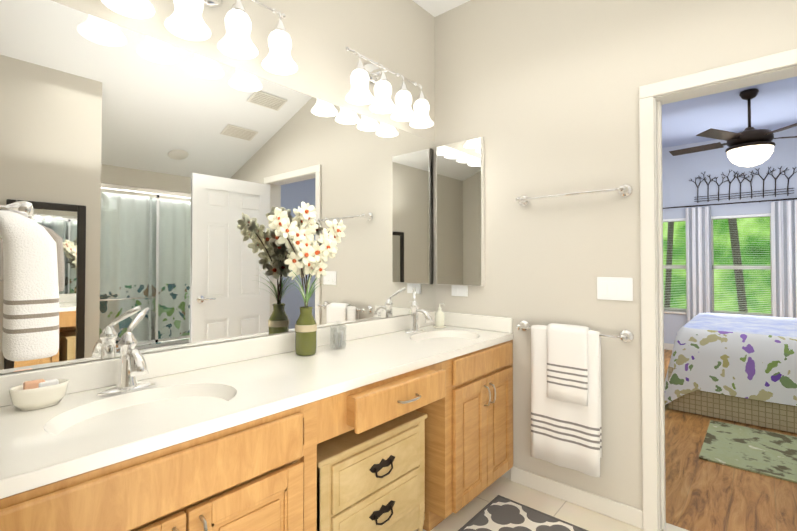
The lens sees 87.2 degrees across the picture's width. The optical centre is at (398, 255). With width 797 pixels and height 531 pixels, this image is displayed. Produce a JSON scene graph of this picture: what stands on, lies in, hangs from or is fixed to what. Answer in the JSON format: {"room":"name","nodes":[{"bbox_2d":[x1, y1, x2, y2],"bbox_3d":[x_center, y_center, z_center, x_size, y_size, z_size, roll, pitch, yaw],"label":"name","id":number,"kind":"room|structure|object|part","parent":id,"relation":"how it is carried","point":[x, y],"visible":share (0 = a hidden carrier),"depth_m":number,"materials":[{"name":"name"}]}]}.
{"room":"bathroom","nodes":[
{"label":"bathroom","id":0,"kind":"room"},
{"bbox_2d":[0,0,434,374],"bbox_3d":[-0.544,-0.227,1.995,0.120,3.050,2.515,-1,-1,41],"label":"wall","id":1,"kind":"structure","parent":0,"point":[396,36],"depth_m":2.14,"materials":[{"name":"beige paint"}]},
{"bbox_2d":[101,0,154,18],"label":"sconce","id":2,"kind":"object","parent":1,"relation":"attached to","point":[138,9],"depth_m":1.37,"materials":[{"name":"white glass"}]},
{"bbox_2d":[164,0,222,40],"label":"sconce","id":3,"kind":"object","parent":1,"relation":"attached to","point":[184,20],"depth_m":1.48,"materials":[{"name":"white glass"}]},
{"bbox_2d":[0,0,435,373],"bbox_3d":[-0.495,-0.213,1.952,0.006,1.128,2.267,-1,-1,41],"label":"mirror","id":4,"kind":"object","parent":1,"relation":"attached to","point":[159,179],"visible":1,"depth_m":1.58,"materials":[{"name":"clear glass"}]},
{"bbox_2d":[217,0,257,58],"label":"sconce","id":5,"kind":"object","parent":1,"relation":"attached to","point":[237,43],"depth_m":1.58,"materials":[{"name":"white glass"}]},
{"bbox_2d":[249,0,297,74],"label":"sconce","id":6,"kind":"object","parent":1,"relation":"attached to","point":[279,61],"depth_m":1.73,"materials":[{"name":"white glass"}]},
{"bbox_2d":[345,47,433,128],"bbox_3d":[-0.056,-0.934,2.311,0.218,0.315,0.653,-1,-1,41],"label":"sconce","id":7,"kind":"object","parent":1,"relation":"attached to","point":[362,75],"visible":1,"depth_m":2.28,"materials":[{"name":"white glass"}]},
{"bbox_2d":[412,0,469,16],"bbox_3d":[0.547,-1.140,0.330,3.970,1.138,3.625,-1,-1,41],"label":"ceiling","id":8,"kind":"structure","parent":0,"point":[434,8],"depth_m":2.71,"materials":[{"name":"white paint"}]},
{"bbox_2d":[414,349,796,530],"bbox_3d":[2.576,1.346,3.418,6.140,0.050,11.010,-1,-1,41],"label":"floor","id":9,"kind":"structure","parent":0,"point":[703,495],"depth_m":2.25,"materials":[{"name":"brown wood"}]},
{"bbox_2d":[0,288,512,530],"bbox_3d":[-0.244,0.737,1.720,0.668,1.109,2.269,-1,-1,41],"label":"bathroom vanity","id":10,"kind":"object","parent":9,"relation":"on","point":[227,436],"visible":1,"depth_m":1.32,"materials":[{"name":"brown wood"}]},
{"bbox_2d":[9,379,68,410],"bbox_3d":[-1.021,0.391,1.191,0.082,0.075,0.132,-1,-1,41],"label":"soap dish","id":11,"kind":"object","parent":10,"relation":"on","point":[34,394],"visible":1,"depth_m":1.17,"materials":[{"name":"white ceramic"}]},
{"bbox_2d":[267,202,345,355],"bbox_3d":[-0.385,0.101,1.893,0.178,0.679,0.505,-1,-1,41],"label":"vase","id":12,"kind":"object","parent":10,"relation":"on","point":[307,255],"visible":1,"depth_m":1.85,"materials":[{"name":"green"}]},
{"bbox_2d":[330,321,345,349],"bbox_3d":[-0.288,0.378,1.998,0.078,0.128,0.078,-1,-1,41],"label":"jar","id":13,"kind":"object","parent":10,"relation":"on","point":[337,342],"visible":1,"depth_m":1.98,"materials":[{"name":"clear glass"}]},
{"bbox_2d":[432,303,446,327],"bbox_3d":[0.261,0.376,2.648,0.086,0.153,0.108,-1,-1,41],"label":"soap dispenser","id":14,"kind":"object","parent":10,"relation":"on","point":[439,318],"visible":1,"depth_m":2.62,"materials":[{"name":"white ceramic"}]},
{"bbox_2d":[317,410,426,530],"bbox_3d":[-0.219,1.008,1.802,0.446,0.575,0.624,-1,-1,41],"label":"chest","id":15,"kind":"object","parent":9,"relation":"on","point":[372,479],"visible":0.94,"depth_m":1.65,"materials":[{"name":"paint"}]},
{"bbox_2d":[458,495,587,530],"bbox_3d":[0.263,1.284,1.532,0.535,0.012,1.460,-1,-1,41],"label":"bath rug","id":16,"kind":"object","parent":9,"relation":"on","point":[499,513],"visible":0.98,"depth_m":2.03,"materials":[{"name":"grey fabric"}]},
{"bbox_2d":[664,313,796,432],"bbox_3d":[3.689,0.871,3.526,2.308,0.894,1.763,-1,-1,41],"label":"bed","id":17,"kind":"object","parent":9,"relation":"on","point":[737,368],"visible":0.98,"depth_m":3.35,"materials":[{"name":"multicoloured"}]},
{"bbox_2d":[699,420,796,482],"bbox_3d":[2.839,1.300,2.470,1.660,0.011,0.840,-1,-1,41],"label":"rug","id":18,"kind":"object","parent":9,"relation":"on","point":[768,453],"visible":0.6,"depth_m":2.79,"materials":[{"name":"green fabric"}]},
{"bbox_2d":[435,0,796,509],"bbox_3d":[1.695,-0.233,1.640,3.970,3.050,0.120,-1,-1,41],"label":"wall","id":19,"kind":"structure","parent":0,"point":[541,97],"depth_m":2.23,"materials":[{"name":"beige paint"}]},
{"bbox_2d":[452,285,467,296],"bbox_3d":[0.390,0.224,2.677,0.120,0.070,0.008,-1,-1,41],"label":"electrical outlet plate","id":20,"kind":"object","parent":19,"relation":"attached to","point":[458,290],"visible":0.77,"depth_m":2.67,"materials":[{"name":"white plastic"}]},
{"bbox_2d":[437,137,484,285],"bbox_3d":[0.388,-0.268,2.668,0.340,0.915,0.034,-1,-1,41],"label":"upper cabinet","id":21,"kind":"object","parent":19,"relation":"attached to","point":[460,221],"visible":0.96,"depth_m":2.64,"materials":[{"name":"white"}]},
{"bbox_2d":[516,184,632,205],"bbox_3d":[0.892,-0.318,2.200,0.591,0.066,0.084,-1,-1,41],"label":"towel rail","id":22,"kind":"object","parent":19,"relation":"attached to","point":[624,190],"visible":1,"depth_m":2.13,"materials":[{"name":"silver metal"}]},
{"bbox_2d":[516,320,633,342],"bbox_3d":[0.892,0.397,2.189,0.591,0.066,0.084,-1,-1,41],"label":"towel rail","id":23,"kind":"object","parent":19,"relation":"attached to","point":[626,336],"visible":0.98,"depth_m":2.04,"materials":[{"name":"silver metal"}]},
{"bbox_2d":[531,325,601,476],"bbox_3d":[0.862,0.730,2.173,0.348,0.712,0.054,-1,-1,41],"label":"bath towel","id":24,"kind":"object","parent":23,"relation":"hanging from","point":[566,434],"visible":0.67,"depth_m":2.15,"materials":[{"name":"white fabric"}]},
{"bbox_2d":[547,323,590,405],"bbox_3d":[0.879,0.552,2.162,0.203,0.389,0.085,-1,-1,41],"label":"hand towel","id":25,"kind":"object","parent":23,"relation":"hanging from","point":[567,362],"visible":0.96,"depth_m":2.13,"materials":[{"name":"white fabric"}]},
{"bbox_2d":[511,466,642,528],"bbox_3d":[1.554,1.250,1.648,2.385,0.085,0.013,-1,-1,41],"label":"baseboard","id":26,"kind":"structure","parent":19,"relation":"attached to","point":[627,514],"depth_m":2.17,"materials":[{"name":"white wood"}]},
{"bbox_2d":[597,277,632,300],"bbox_3d":[1.076,0.165,2.083,0.163,0.114,0.009,-1,-1,41],"label":"switch plate","id":27,"kind":"object","parent":19,"relation":"attached to","point":[615,288],"visible":1,"depth_m":2.08,"materials":[{"name":"white plastic"}]},
{"bbox_2d":[639,49,796,530],"bbox_3d":[1.542,0.239,1.764,0.887,2.112,0.160,-1,-1,41],"label":"door frame","id":28,"kind":"structure","parent":19,"relation":"attached to","point":[654,97],"depth_m":1.97,"materials":[{"name":"white wood"}]},
{"bbox_2d":[662,127,796,343],"bbox_3d":[4.504,-0.117,5.668,5.900,2.950,0.120,-1,-1,41],"label":"wall","id":29,"kind":"structure","parent":0,"point":[679,172],"depth_m":5.71,"materials":[{"name":"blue paint"}]},
{"bbox_2d":[663,221,686,313],"bbox_3d":[3.782,0.152,6.250,1.000,1.370,0.120,-1,-1,41],"label":"window","id":30,"kind":"structure","parent":29,"relation":"in","point":[673,310],"depth_m":6.05,"materials":[{"name":"white"}]},
{"bbox_2d":[663,218,685,259],"bbox_3d":[3.997,-0.239,6.055,0.273,0.589,0.032,-1,-1,41],"label":"window blinds","id":31,"kind":"object","parent":30,"relation":"attached to","point":[679,219],"depth_m":6.06,"materials":[{"name":"white plastic"}]},
{"bbox_2d":[663,264,686,309],"bbox_3d":[3.996,0.451,6.045,0.277,0.648,0.032,-1,-1,41],"label":"window blinds","id":32,"kind":"object","parent":30,"relation":"attached to","point":[677,264],"depth_m":6.04,"materials":[{"name":"white plastic"}]},
{"bbox_2d":[663,198,796,321],"bbox_3d":[4.656,0.303,5.378,3.900,2.019,0.106,-1,-1,41],"label":"curtains","id":33,"kind":"object","parent":29,"relation":"attached to","point":[699,259],"visible":0.46,"depth_m":5.29,"materials":[{"name":"grey fabric"}]},
{"bbox_2d":[711,216,772,316],"bbox_3d":[4.564,0.141,5.572,0.730,1.370,0.120,-1,-1,41],"label":"window","id":34,"kind":"structure","parent":29,"relation":"in","point":[712,248],"depth_m":5.62,"materials":[{"name":"white plastic"}]},
{"bbox_2d":[711,213,770,236],"bbox_3d":[4.554,-0.403,5.576,0.610,0.277,0.032,-1,-1,41],"label":"window blinds","id":35,"kind":"object","parent":34,"relation":"attached to","point":[726,217],"depth_m":5.58,"materials":[{"name":"white plastic"}]},
{"bbox_2d":[711,223,770,243],"bbox_3d":[4.552,-0.289,5.575,0.610,0.242,0.032,-1,-1,41],"label":"window blinds","id":36,"kind":"object","parent":34,"relation":"attached to","point":[769,223],"depth_m":5.55,"materials":[{"name":"white plastic"}]},
{"bbox_2d":[711,236,770,250],"bbox_3d":[4.551,-0.157,5.573,0.609,0.170,0.032,-1,-1,41],"label":"window blinds","id":37,"kind":"object","parent":34,"relation":"attached to","point":[770,236],"depth_m":5.54,"materials":[{"name":"white plastic"}]},
{"bbox_2d":[712,251,771,257],"bbox_3d":[4.558,-0.014,5.565,0.606,0.075,0.032,-1,-1,41],"label":"window blinds","id":38,"kind":"object","parent":34,"relation":"attached to","point":[761,251],"depth_m":5.52,"materials":[{"name":"white plastic"}]},
{"bbox_2d":[712,264,771,268],"bbox_3d":[4.557,0.142,5.564,0.606,0.051,0.032,-1,-1,41],"label":"window blinds","id":39,"kind":"object","parent":34,"relation":"attached to","point":[712,264],"depth_m":5.50,"materials":[{"name":"white plastic"}]},
{"bbox_2d":[712,271,772,314],"bbox_3d":[4.556,0.490,5.559,0.615,0.556,0.032,-1,-1,41],"label":"window blinds","id":40,"kind":"object","parent":34,"relation":"attached to","point":[712,271],"depth_m":5.55,"materials":[{"name":"white plastic"}]},
{"bbox_2d":[689,166,796,202],"bbox_3d":[4.536,-0.957,5.531,1.150,0.425,0.014,-1,-1,41],"label":"wall decoration","id":41,"kind":"object","parent":29,"relation":"attached to","point":[740,195],"visible":0.92,"depth_m":5.52,"materials":[{"name":"brown metal"}]},
{"bbox_2d":[662,76,796,147],"bbox_3d":[2.944,-1.646,3.892,6.140,0.050,4.885,-1,-1,41],"label":"ceiling","id":42,"kind":"structure","parent":0,"point":[773,108],"depth_m":4.70,"materials":[{"name":"blue"}]},
{"bbox_2d":[669,89,796,166],"bbox_3d":[3.452,-1.245,4.144,1.320,0.743,1.313,-1,-1,41],"label":"ceiling fan","id":43,"kind":"object","parent":42,"relation":"hanging from","point":[749,146],"visible":1,"depth_m":4.01,"materials":[{"name":"brown metal"}]},
{"bbox_3d":[-0.237,-0.268,-0.589,3.730,3.050,1.230,-1,-1,41],"label":"wall","id":44,"kind":"structure","parent":0,"visible":0},
{"bbox_2d":[0,201,64,360],"bbox_3d":[-0.939,0.043,0.970,0.581,0.333,0.213,-1,-1,41],"label":"towel","id":45,"kind":"object","parent":44,"relation":"attached to","point":[32,270],"visible":1,"depth_m":0.81,"materials":[{"name":"white fabric"}]},
{"bbox_3d":[-0.960,-0.094,0.948,0.580,0.060,0.150,-1,-1,41],"label":"hook rail","id":46,"kind":"part","parent":45,"relation":"part of","materials":[{"name":"silver metal"}]},
{"label":"outside","id":47,"kind":"structure","parent":0,"visible":0},
{"bbox_2d":[663,217,770,313],"bbox_3d":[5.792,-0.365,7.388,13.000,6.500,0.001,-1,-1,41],"label":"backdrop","id":48,"kind":"structure","parent":47,"point":[763,234],"depth_m":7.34,"materials":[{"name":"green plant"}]},
{"label":"ground","id":49,"kind":"structure","parent":47,"visible":0},
{"bbox_2d":[664,222,673,307],"bbox_3d":[4.846,-0.063,7.475,0.268,3.505,0.090,0,-1,8],"label":"trunk","id":50,"kind":"object","parent":49,"relation":"on","point":[671,229],"depth_m":7.44,"materials":[{"name":"brown plant"}]},
{"bbox_2d":[728,219,747,311],"bbox_3d":[5.545,-0.073,6.869,0.107,3.509,0.420,1,-1,-31],"label":"trunk","id":51,"kind":"object","parent":49,"relation":"on","point":[736,251],"depth_m":6.82,"materials":[{"name":"brown plant"}]},
{"bbox_3d":[2.944,-0.147,3.867,6.140,2.950,4.885,-1,-1,41],"label":"wall","id":52,"kind":"structure","parent":0,"visible":0},
{"bbox_2d":[664,343,673,349],"bbox_3d":[4.460,1.311,5.594,5.900,0.090,0.014,-1,-1,41],"label":"baseboard","id":53,"kind":"structure","parent":52,"relation":"attached to","point":[667,346],"depth_m":6.05,"materials":[{"name":"white"}]}
]}

